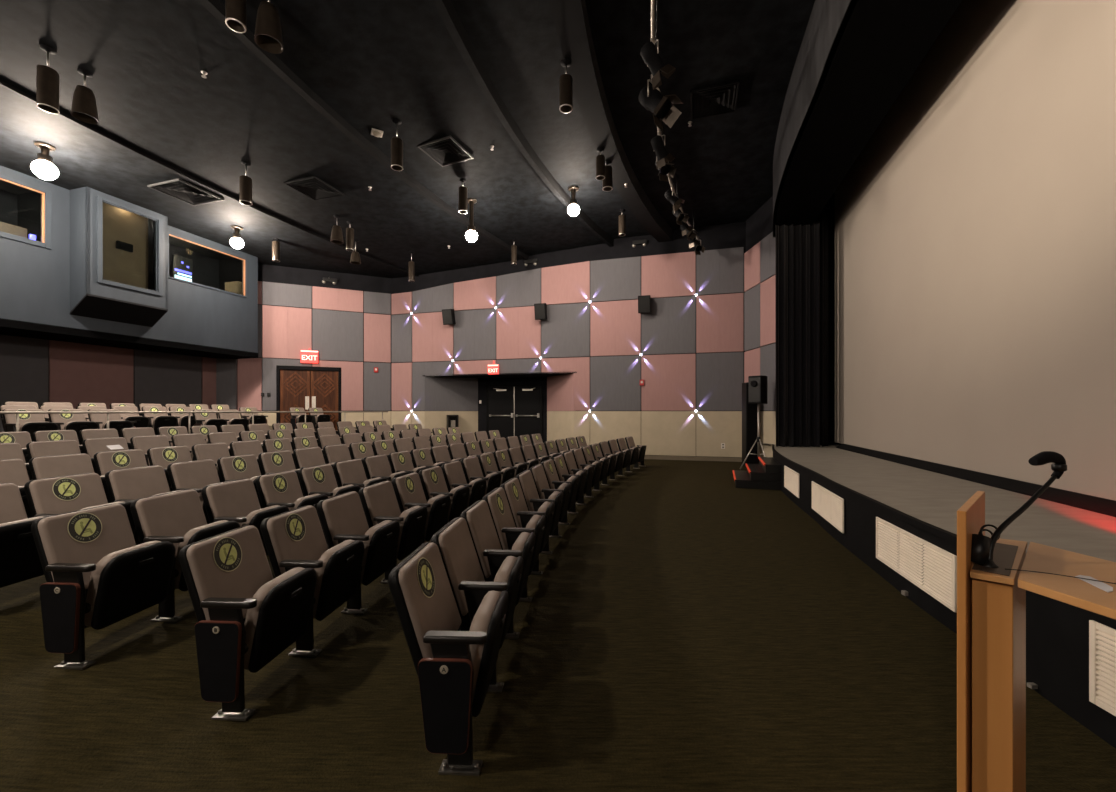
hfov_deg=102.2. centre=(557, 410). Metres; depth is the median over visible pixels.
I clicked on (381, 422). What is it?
seat
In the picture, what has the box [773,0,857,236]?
wall proscenium header
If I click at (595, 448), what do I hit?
seat
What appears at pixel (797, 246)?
stage curtain
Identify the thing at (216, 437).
seat
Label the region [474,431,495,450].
seat
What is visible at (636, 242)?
emergency light
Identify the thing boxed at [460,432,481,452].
seat
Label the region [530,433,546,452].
seat
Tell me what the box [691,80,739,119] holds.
ceiling vent
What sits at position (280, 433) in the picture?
seat
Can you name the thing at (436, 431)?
seat
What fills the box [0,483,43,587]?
seat
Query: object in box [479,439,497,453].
seat
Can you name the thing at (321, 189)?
ceiling vent
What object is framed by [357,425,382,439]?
seat
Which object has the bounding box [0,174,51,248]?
window
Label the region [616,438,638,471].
seat
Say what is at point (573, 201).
socket
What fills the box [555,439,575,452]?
seat
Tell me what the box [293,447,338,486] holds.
seat
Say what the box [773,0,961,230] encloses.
ceiling
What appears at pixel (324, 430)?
seat
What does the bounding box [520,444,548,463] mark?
seat
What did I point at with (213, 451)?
seat
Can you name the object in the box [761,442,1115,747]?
stage
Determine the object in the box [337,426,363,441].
seat
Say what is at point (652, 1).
pipe
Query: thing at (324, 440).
seat
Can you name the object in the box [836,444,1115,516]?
baseboard
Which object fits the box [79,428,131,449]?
seat
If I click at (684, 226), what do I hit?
stage light
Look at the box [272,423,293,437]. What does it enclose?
seat
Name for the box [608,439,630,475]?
seat
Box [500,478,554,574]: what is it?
seat
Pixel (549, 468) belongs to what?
seat
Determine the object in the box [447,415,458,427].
wall phone
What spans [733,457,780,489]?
steps
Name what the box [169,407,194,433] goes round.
seat
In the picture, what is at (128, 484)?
seat
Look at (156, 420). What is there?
seat
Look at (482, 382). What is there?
wall
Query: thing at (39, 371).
wall
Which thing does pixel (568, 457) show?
seat
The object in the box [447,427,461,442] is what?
seat
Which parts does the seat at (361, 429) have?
backrest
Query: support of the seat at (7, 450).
on the floor
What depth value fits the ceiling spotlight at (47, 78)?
6.09 m
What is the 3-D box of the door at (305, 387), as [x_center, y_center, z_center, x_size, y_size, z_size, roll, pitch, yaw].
[-8.560,-0.210,15.554,1.954,2.620,0.380,0,0,-23]
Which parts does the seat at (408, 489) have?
backrest, armrest, seat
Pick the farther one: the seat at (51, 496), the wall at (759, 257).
the wall at (759, 257)
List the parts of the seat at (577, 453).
backrest, leg, seat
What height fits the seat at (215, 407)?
0.808 m
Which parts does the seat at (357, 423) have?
backrest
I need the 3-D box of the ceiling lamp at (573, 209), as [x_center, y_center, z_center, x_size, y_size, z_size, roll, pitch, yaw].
[0.381,-5.139,11.070,0.300,0.689,0.300,0,0,0]
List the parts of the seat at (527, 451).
backrest, seat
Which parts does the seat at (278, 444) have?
backrest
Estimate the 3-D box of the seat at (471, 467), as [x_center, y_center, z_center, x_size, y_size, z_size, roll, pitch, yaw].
[-1.119,1.087,6.547,0.478,0.808,0.560,0,0,12]
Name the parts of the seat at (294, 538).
backrest, leg, armrest, foot plate, seat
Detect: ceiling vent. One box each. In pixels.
[147,178,223,205]
[284,176,344,200]
[417,136,473,166]
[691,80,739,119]
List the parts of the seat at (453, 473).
backrest, armrest, seat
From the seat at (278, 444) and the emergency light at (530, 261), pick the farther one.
the emergency light at (530, 261)
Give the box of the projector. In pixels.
[116,240,132,251]
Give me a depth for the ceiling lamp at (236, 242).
11.80 m
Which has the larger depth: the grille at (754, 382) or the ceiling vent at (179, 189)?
the grille at (754, 382)
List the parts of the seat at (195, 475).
armrest, backrest, seat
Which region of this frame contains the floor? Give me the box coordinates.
[0,444,1115,791]
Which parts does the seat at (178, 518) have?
armrest, leg, foot plate, backrest, seat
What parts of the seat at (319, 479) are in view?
backrest, armrest, seat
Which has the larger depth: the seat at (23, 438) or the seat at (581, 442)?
the seat at (581, 442)
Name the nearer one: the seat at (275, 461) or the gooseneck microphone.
the gooseneck microphone
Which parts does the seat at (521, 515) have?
backrest, leg, armrest, foot plate, seat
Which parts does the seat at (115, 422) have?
backrest, seat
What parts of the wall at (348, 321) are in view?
fabric panel, fabric panel, fabric panel, wainscot panel, fabric panel, fabric panel, fabric panel, fabric panel, fabric panel, fabric panel, wainscot panel, wainscot panel, fabric panel, fabric panel, fabric panel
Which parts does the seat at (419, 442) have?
backrest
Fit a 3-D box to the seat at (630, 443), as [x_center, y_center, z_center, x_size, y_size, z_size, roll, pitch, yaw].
[2.081,1.096,12.027,0.478,0.808,0.626,0,0,27]
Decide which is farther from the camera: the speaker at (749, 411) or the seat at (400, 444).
the speaker at (749, 411)
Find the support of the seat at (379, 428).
on the floor
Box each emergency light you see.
[322,277,336,284]
[524,259,537,265]
[632,239,646,247]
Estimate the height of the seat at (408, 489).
0.808 m
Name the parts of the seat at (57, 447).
backrest, seat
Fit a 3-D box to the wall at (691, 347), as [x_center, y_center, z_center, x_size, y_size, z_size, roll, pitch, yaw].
[-0.266,-2.000,14.947,12.580,7.600,0.280,0,0,15]
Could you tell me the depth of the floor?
2.40 m
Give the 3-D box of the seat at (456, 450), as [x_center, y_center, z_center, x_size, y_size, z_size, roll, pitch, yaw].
[-1.783,1.025,8.544,0.478,0.808,0.560,0,0,16]
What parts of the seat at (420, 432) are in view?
backrest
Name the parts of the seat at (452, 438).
backrest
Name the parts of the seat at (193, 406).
backrest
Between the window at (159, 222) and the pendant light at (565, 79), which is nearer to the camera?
the pendant light at (565, 79)
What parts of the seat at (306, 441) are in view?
backrest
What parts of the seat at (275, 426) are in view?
backrest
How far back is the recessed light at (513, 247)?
13.69 m
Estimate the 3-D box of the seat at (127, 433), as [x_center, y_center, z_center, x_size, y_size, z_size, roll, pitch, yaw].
[-7.162,0.695,7.792,0.478,0.808,0.560,0,0,12]
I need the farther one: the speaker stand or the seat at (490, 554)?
the speaker stand
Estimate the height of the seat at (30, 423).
0.808 m
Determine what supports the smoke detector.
attached to the ceiling at (480, 74)
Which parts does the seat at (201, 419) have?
backrest, seat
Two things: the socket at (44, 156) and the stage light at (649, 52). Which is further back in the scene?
the socket at (44, 156)
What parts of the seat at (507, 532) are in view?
backrest, leg, armrest, foot plate, seat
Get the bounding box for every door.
[276,365,340,429]
[486,384,542,444]
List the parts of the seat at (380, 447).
backrest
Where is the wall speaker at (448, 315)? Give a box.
[442,309,455,324]
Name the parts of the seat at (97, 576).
row letter plate, panel, leg, armrest, foot plate, backrest, seat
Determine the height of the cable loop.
0.051 m
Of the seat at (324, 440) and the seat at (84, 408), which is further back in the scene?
the seat at (84, 408)
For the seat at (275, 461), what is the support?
on the floor
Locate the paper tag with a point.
(1100, 585)
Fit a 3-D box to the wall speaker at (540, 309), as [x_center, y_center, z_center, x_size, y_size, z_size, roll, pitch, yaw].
[-0.549,-3.248,14.700,0.376,0.562,0.395,0,0,15]
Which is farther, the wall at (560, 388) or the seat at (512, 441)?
the wall at (560, 388)
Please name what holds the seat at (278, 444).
on the floor
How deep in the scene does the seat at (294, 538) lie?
2.92 m
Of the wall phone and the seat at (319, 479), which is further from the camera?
the wall phone
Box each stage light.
[639,74,682,130]
[640,37,675,89]
[651,131,674,168]
[655,156,676,180]
[664,186,684,210]
[672,207,688,224]
[677,215,693,235]
[680,221,696,240]
[688,229,699,247]
[694,237,704,254]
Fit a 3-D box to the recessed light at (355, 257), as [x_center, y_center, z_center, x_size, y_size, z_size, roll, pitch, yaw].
[-5.823,-4.585,12.940,0.297,0.658,0.294,0,0,0]
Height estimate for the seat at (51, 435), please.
0.808 m
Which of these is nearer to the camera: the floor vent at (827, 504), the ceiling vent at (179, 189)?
the floor vent at (827, 504)
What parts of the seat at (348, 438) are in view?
backrest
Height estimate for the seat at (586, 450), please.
0.808 m
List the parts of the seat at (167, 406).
backrest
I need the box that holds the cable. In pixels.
[1006,569,1115,583]
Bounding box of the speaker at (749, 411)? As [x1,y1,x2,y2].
[742,382,758,466]
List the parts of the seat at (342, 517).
backrest, leg, armrest, foot plate, seat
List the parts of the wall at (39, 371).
fabric panel, fabric panel, fabric panel, fabric panel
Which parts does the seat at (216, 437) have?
backrest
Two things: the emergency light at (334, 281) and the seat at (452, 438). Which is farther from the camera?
the emergency light at (334, 281)
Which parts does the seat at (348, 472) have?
backrest, armrest, seat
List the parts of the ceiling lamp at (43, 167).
bulb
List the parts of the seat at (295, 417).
panel, backrest, seat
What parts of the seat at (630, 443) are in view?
backrest, seat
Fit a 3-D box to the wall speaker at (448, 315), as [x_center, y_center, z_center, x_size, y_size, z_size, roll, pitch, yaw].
[-3.763,-3.254,15.561,0.376,0.562,0.395,0,0,15]
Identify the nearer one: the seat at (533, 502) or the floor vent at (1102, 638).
the floor vent at (1102, 638)
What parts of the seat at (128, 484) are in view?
armrest, leg, backrest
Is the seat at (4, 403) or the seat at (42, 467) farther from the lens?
the seat at (4, 403)
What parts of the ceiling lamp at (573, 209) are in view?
bulb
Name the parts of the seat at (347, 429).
backrest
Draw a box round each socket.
[37,146,52,163]
[233,228,240,238]
[468,201,474,230]
[570,189,576,204]
[1027,682,1037,688]
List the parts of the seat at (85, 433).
backrest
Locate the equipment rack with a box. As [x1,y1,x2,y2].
[225,281,241,294]
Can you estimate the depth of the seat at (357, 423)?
13.04 m
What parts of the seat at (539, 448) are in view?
backrest, seat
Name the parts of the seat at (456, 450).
backrest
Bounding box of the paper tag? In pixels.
[1075,575,1112,591]
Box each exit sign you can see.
[301,348,317,362]
[488,361,498,373]
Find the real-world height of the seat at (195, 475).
0.808 m
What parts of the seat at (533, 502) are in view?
backrest, leg, armrest, foot plate, seat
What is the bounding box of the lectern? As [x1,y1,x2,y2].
[957,491,1115,791]
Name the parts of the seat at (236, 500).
armrest, backrest, seat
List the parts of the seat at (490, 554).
backrest, leg, armrest, foot plate, seat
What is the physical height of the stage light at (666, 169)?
0.618 m
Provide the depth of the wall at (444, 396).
16.48 m
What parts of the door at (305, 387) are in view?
push plate, push plate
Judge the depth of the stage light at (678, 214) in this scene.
10.76 m
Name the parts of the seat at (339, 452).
backrest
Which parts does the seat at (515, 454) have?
backrest, seat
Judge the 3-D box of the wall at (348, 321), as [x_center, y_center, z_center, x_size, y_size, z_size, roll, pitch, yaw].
[-8.271,-2.000,15.569,5.075,7.600,0.280,0,0,-23]
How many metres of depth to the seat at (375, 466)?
6.14 m
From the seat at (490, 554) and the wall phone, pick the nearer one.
the seat at (490, 554)
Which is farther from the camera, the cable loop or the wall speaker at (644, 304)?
the wall speaker at (644, 304)
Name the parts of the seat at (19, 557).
backrest, seat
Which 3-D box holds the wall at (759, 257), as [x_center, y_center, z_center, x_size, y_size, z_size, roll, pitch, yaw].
[5.649,-2.000,12.087,0.279,7.600,2.422,0,0,-2]
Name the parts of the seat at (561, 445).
backrest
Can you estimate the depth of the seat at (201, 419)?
10.50 m
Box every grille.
[442,310,451,323]
[535,304,544,318]
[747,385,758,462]
[749,377,759,401]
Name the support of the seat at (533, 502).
on the floor
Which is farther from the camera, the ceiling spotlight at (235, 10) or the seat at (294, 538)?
the ceiling spotlight at (235, 10)
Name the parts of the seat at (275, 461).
backrest, seat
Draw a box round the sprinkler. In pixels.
[201,70,206,77]
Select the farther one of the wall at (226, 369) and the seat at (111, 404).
the wall at (226, 369)
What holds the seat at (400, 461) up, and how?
on the floor
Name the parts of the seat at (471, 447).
backrest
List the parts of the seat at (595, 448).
backrest, leg, seat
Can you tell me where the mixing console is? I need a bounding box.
[0,222,26,237]
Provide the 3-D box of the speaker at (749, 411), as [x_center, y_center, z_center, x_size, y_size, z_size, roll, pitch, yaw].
[5.221,0.365,12.195,0.380,2.270,0.250,0,0,-6]
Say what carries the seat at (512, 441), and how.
on the floor
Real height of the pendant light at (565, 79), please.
0.705 m
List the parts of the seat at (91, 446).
backrest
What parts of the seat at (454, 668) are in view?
backrest, row letter plate, panel, leg, armrest, foot plate, seat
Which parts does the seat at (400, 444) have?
backrest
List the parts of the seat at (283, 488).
backrest, armrest, seat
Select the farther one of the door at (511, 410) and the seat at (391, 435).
the door at (511, 410)
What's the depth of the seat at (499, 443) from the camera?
10.32 m
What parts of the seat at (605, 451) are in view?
backrest, leg, seat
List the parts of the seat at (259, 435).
backrest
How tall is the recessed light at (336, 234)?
0.658 m
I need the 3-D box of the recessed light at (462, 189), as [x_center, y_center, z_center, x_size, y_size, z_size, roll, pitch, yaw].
[-2.166,-4.899,10.260,0.205,0.728,0.205,0,0,0]
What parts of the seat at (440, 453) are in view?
backrest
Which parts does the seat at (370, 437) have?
backrest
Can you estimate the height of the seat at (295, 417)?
0.808 m
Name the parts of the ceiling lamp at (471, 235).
bulb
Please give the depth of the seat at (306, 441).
7.89 m
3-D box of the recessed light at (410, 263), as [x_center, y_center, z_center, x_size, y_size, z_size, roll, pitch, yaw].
[-4.567,-4.503,14.030,0.181,0.903,0.181,0,0,0]
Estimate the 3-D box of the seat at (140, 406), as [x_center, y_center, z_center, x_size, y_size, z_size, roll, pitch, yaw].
[-10.221,0.216,11.385,0.478,0.808,0.560,0,0,17]
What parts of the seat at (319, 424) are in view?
backrest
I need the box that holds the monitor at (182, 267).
[172,254,192,281]
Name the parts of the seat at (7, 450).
backrest, seat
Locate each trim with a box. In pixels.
[772,444,956,543]
[830,1,961,197]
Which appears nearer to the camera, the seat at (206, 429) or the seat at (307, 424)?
the seat at (206, 429)
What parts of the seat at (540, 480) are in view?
backrest, leg, armrest, seat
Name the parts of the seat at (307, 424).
backrest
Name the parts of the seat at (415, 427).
backrest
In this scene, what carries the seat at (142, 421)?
on the platform
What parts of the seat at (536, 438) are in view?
backrest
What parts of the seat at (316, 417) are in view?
leg, backrest, seat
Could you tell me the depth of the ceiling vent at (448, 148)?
9.13 m
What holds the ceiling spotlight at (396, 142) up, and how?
in the ceiling at (480, 74)
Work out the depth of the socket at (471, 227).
11.15 m
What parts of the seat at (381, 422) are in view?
backrest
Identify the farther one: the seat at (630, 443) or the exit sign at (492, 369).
the exit sign at (492, 369)
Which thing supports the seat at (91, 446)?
on the floor
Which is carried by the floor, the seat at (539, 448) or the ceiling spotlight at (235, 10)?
the seat at (539, 448)
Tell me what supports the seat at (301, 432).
on the floor
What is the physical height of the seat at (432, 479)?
0.808 m
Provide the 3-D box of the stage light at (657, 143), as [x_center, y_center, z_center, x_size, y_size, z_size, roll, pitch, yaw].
[1.865,-4.703,8.106,0.484,0.618,0.320,0,0,-40]
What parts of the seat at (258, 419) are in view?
backrest, seat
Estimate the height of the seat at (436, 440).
0.808 m
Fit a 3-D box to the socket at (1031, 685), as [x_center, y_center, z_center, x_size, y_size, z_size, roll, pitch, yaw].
[2.538,1.470,2.408,0.035,0.020,0.025,0,0,0]
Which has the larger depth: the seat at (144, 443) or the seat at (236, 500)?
the seat at (144, 443)
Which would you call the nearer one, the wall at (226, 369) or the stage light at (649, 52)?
the stage light at (649, 52)
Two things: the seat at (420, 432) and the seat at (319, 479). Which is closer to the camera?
the seat at (319, 479)
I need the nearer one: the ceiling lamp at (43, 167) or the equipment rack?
the ceiling lamp at (43, 167)
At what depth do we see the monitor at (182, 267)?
12.60 m
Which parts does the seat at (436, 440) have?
backrest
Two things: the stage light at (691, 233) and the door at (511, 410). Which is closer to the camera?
the stage light at (691, 233)
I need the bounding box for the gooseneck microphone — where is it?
[978,451,1066,567]
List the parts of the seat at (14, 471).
backrest, seat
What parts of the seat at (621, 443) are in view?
backrest, leg, seat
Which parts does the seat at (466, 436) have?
backrest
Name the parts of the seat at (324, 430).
backrest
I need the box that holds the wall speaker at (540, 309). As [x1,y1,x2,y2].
[534,303,546,319]
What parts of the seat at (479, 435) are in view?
backrest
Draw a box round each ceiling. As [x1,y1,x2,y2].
[0,0,814,277]
[424,372,575,377]
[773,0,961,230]
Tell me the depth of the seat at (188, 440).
7.23 m
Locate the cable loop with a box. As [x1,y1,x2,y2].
[978,524,999,538]
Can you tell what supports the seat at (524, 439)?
on the floor
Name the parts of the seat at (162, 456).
backrest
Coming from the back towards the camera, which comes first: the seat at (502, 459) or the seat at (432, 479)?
the seat at (502, 459)
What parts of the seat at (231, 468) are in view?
backrest, seat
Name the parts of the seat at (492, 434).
backrest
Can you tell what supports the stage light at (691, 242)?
hanging from the pipe
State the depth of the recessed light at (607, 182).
9.38 m
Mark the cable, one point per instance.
(1006, 569)
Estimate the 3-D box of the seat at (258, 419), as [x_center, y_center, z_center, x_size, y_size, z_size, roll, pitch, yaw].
[-8.621,0.296,12.721,0.478,0.808,0.628,0,0,20]
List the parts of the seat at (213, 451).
backrest, seat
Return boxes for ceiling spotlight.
[36,44,59,113]
[71,68,98,123]
[225,0,246,32]
[239,161,252,204]
[254,0,283,53]
[391,118,402,170]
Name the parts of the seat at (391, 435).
backrest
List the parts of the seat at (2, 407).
backrest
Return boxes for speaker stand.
[740,404,765,468]
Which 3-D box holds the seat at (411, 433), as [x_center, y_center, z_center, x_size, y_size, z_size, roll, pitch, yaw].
[-3.457,0.856,10.755,0.478,0.808,0.560,0,0,20]
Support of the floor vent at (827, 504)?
in the stage
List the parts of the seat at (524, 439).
backrest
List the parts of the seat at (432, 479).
backrest, armrest, seat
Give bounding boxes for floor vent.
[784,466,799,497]
[812,481,843,532]
[876,517,956,612]
[1089,620,1115,715]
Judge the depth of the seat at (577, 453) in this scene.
7.95 m
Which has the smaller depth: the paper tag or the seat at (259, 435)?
the paper tag
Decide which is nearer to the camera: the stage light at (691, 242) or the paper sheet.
the paper sheet
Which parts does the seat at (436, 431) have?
backrest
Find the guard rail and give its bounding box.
[0,411,387,433]
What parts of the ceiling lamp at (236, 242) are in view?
bulb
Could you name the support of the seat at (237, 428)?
on the floor
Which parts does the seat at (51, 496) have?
armrest, backrest, seat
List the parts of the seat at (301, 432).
backrest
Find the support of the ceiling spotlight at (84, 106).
in the ceiling at (480, 74)
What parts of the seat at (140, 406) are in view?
backrest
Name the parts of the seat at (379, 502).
backrest, leg, armrest, seat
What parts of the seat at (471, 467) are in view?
backrest, armrest, seat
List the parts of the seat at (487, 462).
backrest, armrest, seat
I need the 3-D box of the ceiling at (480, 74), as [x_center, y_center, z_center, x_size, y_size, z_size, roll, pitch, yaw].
[-2.143,-5.240,5.230,30.200,0.820,43.932,0,0,0]
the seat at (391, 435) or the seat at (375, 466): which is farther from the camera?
the seat at (391, 435)
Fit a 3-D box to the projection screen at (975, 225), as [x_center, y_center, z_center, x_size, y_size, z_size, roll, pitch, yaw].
[4.923,-2.368,4.525,0.029,6.265,13.592,0,0,16]
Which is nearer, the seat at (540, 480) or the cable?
the cable
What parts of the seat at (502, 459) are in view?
backrest, seat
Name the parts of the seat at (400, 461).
backrest, seat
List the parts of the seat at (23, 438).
backrest, seat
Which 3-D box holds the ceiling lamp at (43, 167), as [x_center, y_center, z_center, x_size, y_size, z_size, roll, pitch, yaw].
[-9.359,-4.538,8.210,0.340,0.623,0.340,0,0,0]
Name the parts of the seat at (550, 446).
backrest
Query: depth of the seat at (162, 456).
5.63 m
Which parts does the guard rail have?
post, post, rail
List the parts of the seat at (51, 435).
backrest, seat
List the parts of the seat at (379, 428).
backrest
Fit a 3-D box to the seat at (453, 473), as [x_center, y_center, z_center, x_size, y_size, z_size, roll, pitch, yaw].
[-1.243,1.087,5.948,0.478,0.808,0.560,0,0,11]
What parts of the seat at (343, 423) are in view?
backrest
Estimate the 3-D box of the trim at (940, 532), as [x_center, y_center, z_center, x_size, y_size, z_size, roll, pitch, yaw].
[3.406,0.864,4.271,0.937,0.043,14.707,0,0,12]
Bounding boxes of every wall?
[0,165,257,358]
[0,189,218,431]
[216,358,236,409]
[237,264,391,429]
[391,222,745,461]
[425,376,477,440]
[478,377,546,442]
[547,373,573,448]
[744,196,775,456]
[814,192,840,444]
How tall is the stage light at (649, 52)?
0.618 m
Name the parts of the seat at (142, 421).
backrest, seat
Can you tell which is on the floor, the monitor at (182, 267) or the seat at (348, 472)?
the seat at (348, 472)
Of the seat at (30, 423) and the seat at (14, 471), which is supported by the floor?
the seat at (14, 471)
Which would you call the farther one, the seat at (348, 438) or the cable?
the seat at (348, 438)
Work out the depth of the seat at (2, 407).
8.31 m
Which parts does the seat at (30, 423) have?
leg, armrest, backrest, seat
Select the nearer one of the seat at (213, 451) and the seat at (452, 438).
the seat at (213, 451)
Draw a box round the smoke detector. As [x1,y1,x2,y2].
[371,128,382,137]
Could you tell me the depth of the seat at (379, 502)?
4.08 m
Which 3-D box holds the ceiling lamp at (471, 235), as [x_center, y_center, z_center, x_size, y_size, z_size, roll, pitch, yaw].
[-2.151,-4.722,11.190,0.300,1.040,0.300,0,0,0]
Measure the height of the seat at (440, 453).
0.808 m
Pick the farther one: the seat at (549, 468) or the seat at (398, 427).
the seat at (398, 427)
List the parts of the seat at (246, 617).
row letter plate, panel, backrest, leg, armrest, foot plate, seat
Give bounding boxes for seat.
[0,405,49,431]
[0,431,31,462]
[0,443,32,480]
[0,459,31,517]
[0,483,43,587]
[2,409,57,441]
[3,402,38,408]
[24,473,135,535]
[26,440,97,473]
[29,453,111,502]
[31,504,175,669]
[33,430,84,452]
[39,405,72,418]
[41,402,72,407]
[48,409,97,444]
[76,406,106,420]
[78,403,105,406]
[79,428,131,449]
[82,437,146,461]
[88,409,136,436]
[94,449,169,484]
[105,465,180,544]
[110,403,142,415]
[110,406,148,427]
[121,427,169,444]
[130,435,169,465]
[130,489,239,622]
[138,404,169,415]
[141,406,176,434]
[147,445,191,491]
[157,426,187,445]
[164,404,192,413]
[167,459,228,523]
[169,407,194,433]
[171,433,205,460]
[178,525,316,720]
[188,404,216,415]
[190,425,217,443]
[191,443,229,482]
[193,409,225,431]
[201,479,288,555]
[207,432,236,455]
[210,404,228,418]
[217,454,266,508]
[218,409,251,430]
[220,424,244,440]
[230,440,262,474]
[239,407,267,423]
[239,430,265,452]
[247,424,269,438]
[255,470,327,529]
[258,450,304,496]
[260,505,363,656]
[263,438,296,468]
[267,429,293,450]
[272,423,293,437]
[289,408,311,428]
[292,436,326,463]
[293,428,319,446]
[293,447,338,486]
[295,422,317,438]
[298,464,359,545]
[308,408,331,429]
[316,422,338,434]
[316,427,342,443]
[317,491,399,613]
[318,434,351,458]
[323,444,365,473]
[333,459,386,513]
[336,421,357,432]
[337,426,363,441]
[341,433,374,454]
[349,441,388,479]
[355,421,375,431]
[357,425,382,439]
[359,480,427,583]
[362,432,393,455]
[363,454,409,482]
[372,439,394,473]
[373,420,392,430]
[375,425,400,437]
[382,430,399,451]
[388,451,429,472]
[388,542,508,775]
[392,424,406,433]
[392,472,449,543]
[393,437,413,466]
[400,429,415,448]
[408,424,432,436]
[410,448,447,467]
[412,436,433,463]
[417,429,431,446]
[418,466,469,523]
[429,434,450,458]
[430,445,463,463]
[431,517,523,691]
[432,428,447,445]
[441,461,485,507]
[445,433,466,454]
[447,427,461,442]
[448,443,477,459]
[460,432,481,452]
[460,500,534,638]
[461,456,500,495]
[464,441,492,456]
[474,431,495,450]
[478,452,514,485]
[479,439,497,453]
[482,487,545,601]
[488,430,508,447]
[493,437,507,450]
[493,449,526,477]
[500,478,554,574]
[506,436,519,447]
[507,447,538,469]
[515,470,562,553]
[519,435,533,449]
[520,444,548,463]
[529,464,570,537]
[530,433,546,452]
[532,442,558,458]
[541,459,578,524]
[544,440,567,455]
[552,455,586,513]
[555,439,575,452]
[562,451,593,504]
[565,437,580,449]
[571,448,601,497]
[576,436,589,447]
[581,446,608,490]
[590,443,615,484]
[599,441,623,479]
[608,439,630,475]
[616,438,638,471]
[625,436,645,468]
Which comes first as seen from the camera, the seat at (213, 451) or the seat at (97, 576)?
the seat at (97, 576)
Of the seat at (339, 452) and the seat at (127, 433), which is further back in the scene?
the seat at (127, 433)
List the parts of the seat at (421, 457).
backrest, seat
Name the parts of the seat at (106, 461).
backrest, seat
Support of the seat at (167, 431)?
on the floor
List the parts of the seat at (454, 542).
backrest, leg, armrest, foot plate, seat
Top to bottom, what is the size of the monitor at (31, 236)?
0.120 m
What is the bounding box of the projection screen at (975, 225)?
[835,0,1115,500]
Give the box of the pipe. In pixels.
[651,0,699,238]
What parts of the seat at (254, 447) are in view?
backrest, seat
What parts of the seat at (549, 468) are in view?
backrest, leg, armrest, seat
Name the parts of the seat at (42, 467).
backrest, seat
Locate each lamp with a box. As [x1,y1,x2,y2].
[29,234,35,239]
[31,141,58,179]
[230,225,243,248]
[465,198,477,241]
[568,185,578,215]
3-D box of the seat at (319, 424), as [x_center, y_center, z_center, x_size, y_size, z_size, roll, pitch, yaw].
[-6.004,0.695,11.826,0.478,0.808,0.560,0,0,20]
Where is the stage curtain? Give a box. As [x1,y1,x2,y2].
[775,221,819,446]
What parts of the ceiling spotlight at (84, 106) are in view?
lamp shade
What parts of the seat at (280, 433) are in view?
backrest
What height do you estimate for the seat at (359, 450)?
0.808 m
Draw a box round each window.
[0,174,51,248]
[97,196,162,295]
[168,232,247,297]
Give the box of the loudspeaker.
[748,375,766,403]
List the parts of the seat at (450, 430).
backrest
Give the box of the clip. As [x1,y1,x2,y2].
[901,590,907,595]
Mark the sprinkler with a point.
(204, 73)
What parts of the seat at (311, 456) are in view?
backrest, seat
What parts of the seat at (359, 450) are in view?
backrest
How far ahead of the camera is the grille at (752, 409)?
12.07 m
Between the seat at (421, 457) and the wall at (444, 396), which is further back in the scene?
the wall at (444, 396)
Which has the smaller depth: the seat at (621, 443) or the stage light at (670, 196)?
the stage light at (670, 196)
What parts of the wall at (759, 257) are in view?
fabric panel, fabric panel, fabric panel, fabric panel, wainscot panel, fabric panel, fabric panel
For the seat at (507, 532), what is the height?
0.808 m
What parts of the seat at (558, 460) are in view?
backrest, leg, armrest, seat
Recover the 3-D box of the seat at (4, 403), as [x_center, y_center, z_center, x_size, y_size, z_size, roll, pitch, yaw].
[-10.820,0.216,9.144,0.478,0.808,0.560,0,0,13]
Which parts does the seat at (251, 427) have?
backrest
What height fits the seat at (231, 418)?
0.808 m
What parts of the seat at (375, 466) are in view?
backrest, armrest, seat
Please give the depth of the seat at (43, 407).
8.79 m
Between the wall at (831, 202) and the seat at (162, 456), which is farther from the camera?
the wall at (831, 202)
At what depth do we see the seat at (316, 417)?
14.63 m
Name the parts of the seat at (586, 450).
backrest, leg, seat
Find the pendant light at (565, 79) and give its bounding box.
[559,58,572,112]
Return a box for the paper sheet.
[107,445,123,449]
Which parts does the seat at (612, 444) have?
backrest, leg, seat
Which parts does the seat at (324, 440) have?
backrest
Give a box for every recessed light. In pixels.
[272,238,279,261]
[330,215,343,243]
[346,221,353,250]
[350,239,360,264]
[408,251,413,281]
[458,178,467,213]
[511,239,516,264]
[596,147,604,179]
[602,160,612,190]
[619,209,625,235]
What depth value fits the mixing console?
9.27 m
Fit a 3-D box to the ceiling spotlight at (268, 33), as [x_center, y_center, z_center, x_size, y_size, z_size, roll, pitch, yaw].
[-3.622,-4.923,5.640,0.315,0.646,0.312,0,0,0]
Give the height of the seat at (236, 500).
0.808 m
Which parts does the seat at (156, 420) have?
backrest, seat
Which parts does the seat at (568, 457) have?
backrest, leg, armrest, seat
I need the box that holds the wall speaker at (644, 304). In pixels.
[638,295,650,312]
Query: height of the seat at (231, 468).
0.808 m
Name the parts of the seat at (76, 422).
backrest, seat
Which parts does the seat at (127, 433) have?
backrest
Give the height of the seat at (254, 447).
0.808 m
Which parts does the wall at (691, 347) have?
wainscot panel, fabric panel, fabric panel, fabric panel, wainscot panel, fabric panel, fabric panel, fabric panel, fabric panel, fabric panel, fabric panel, fabric panel, fabric panel, fabric panel, fabric panel, fabric panel, fabric panel, baseboard, wainscot panel, wainscot panel, fabric panel, fabric panel, fabric panel, wainscot panel, fabric panel, fabric panel, fabric panel, wainscot panel, fabric panel, fabric panel, fabric panel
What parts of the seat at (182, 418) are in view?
backrest, seat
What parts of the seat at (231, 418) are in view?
backrest, seat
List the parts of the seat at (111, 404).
backrest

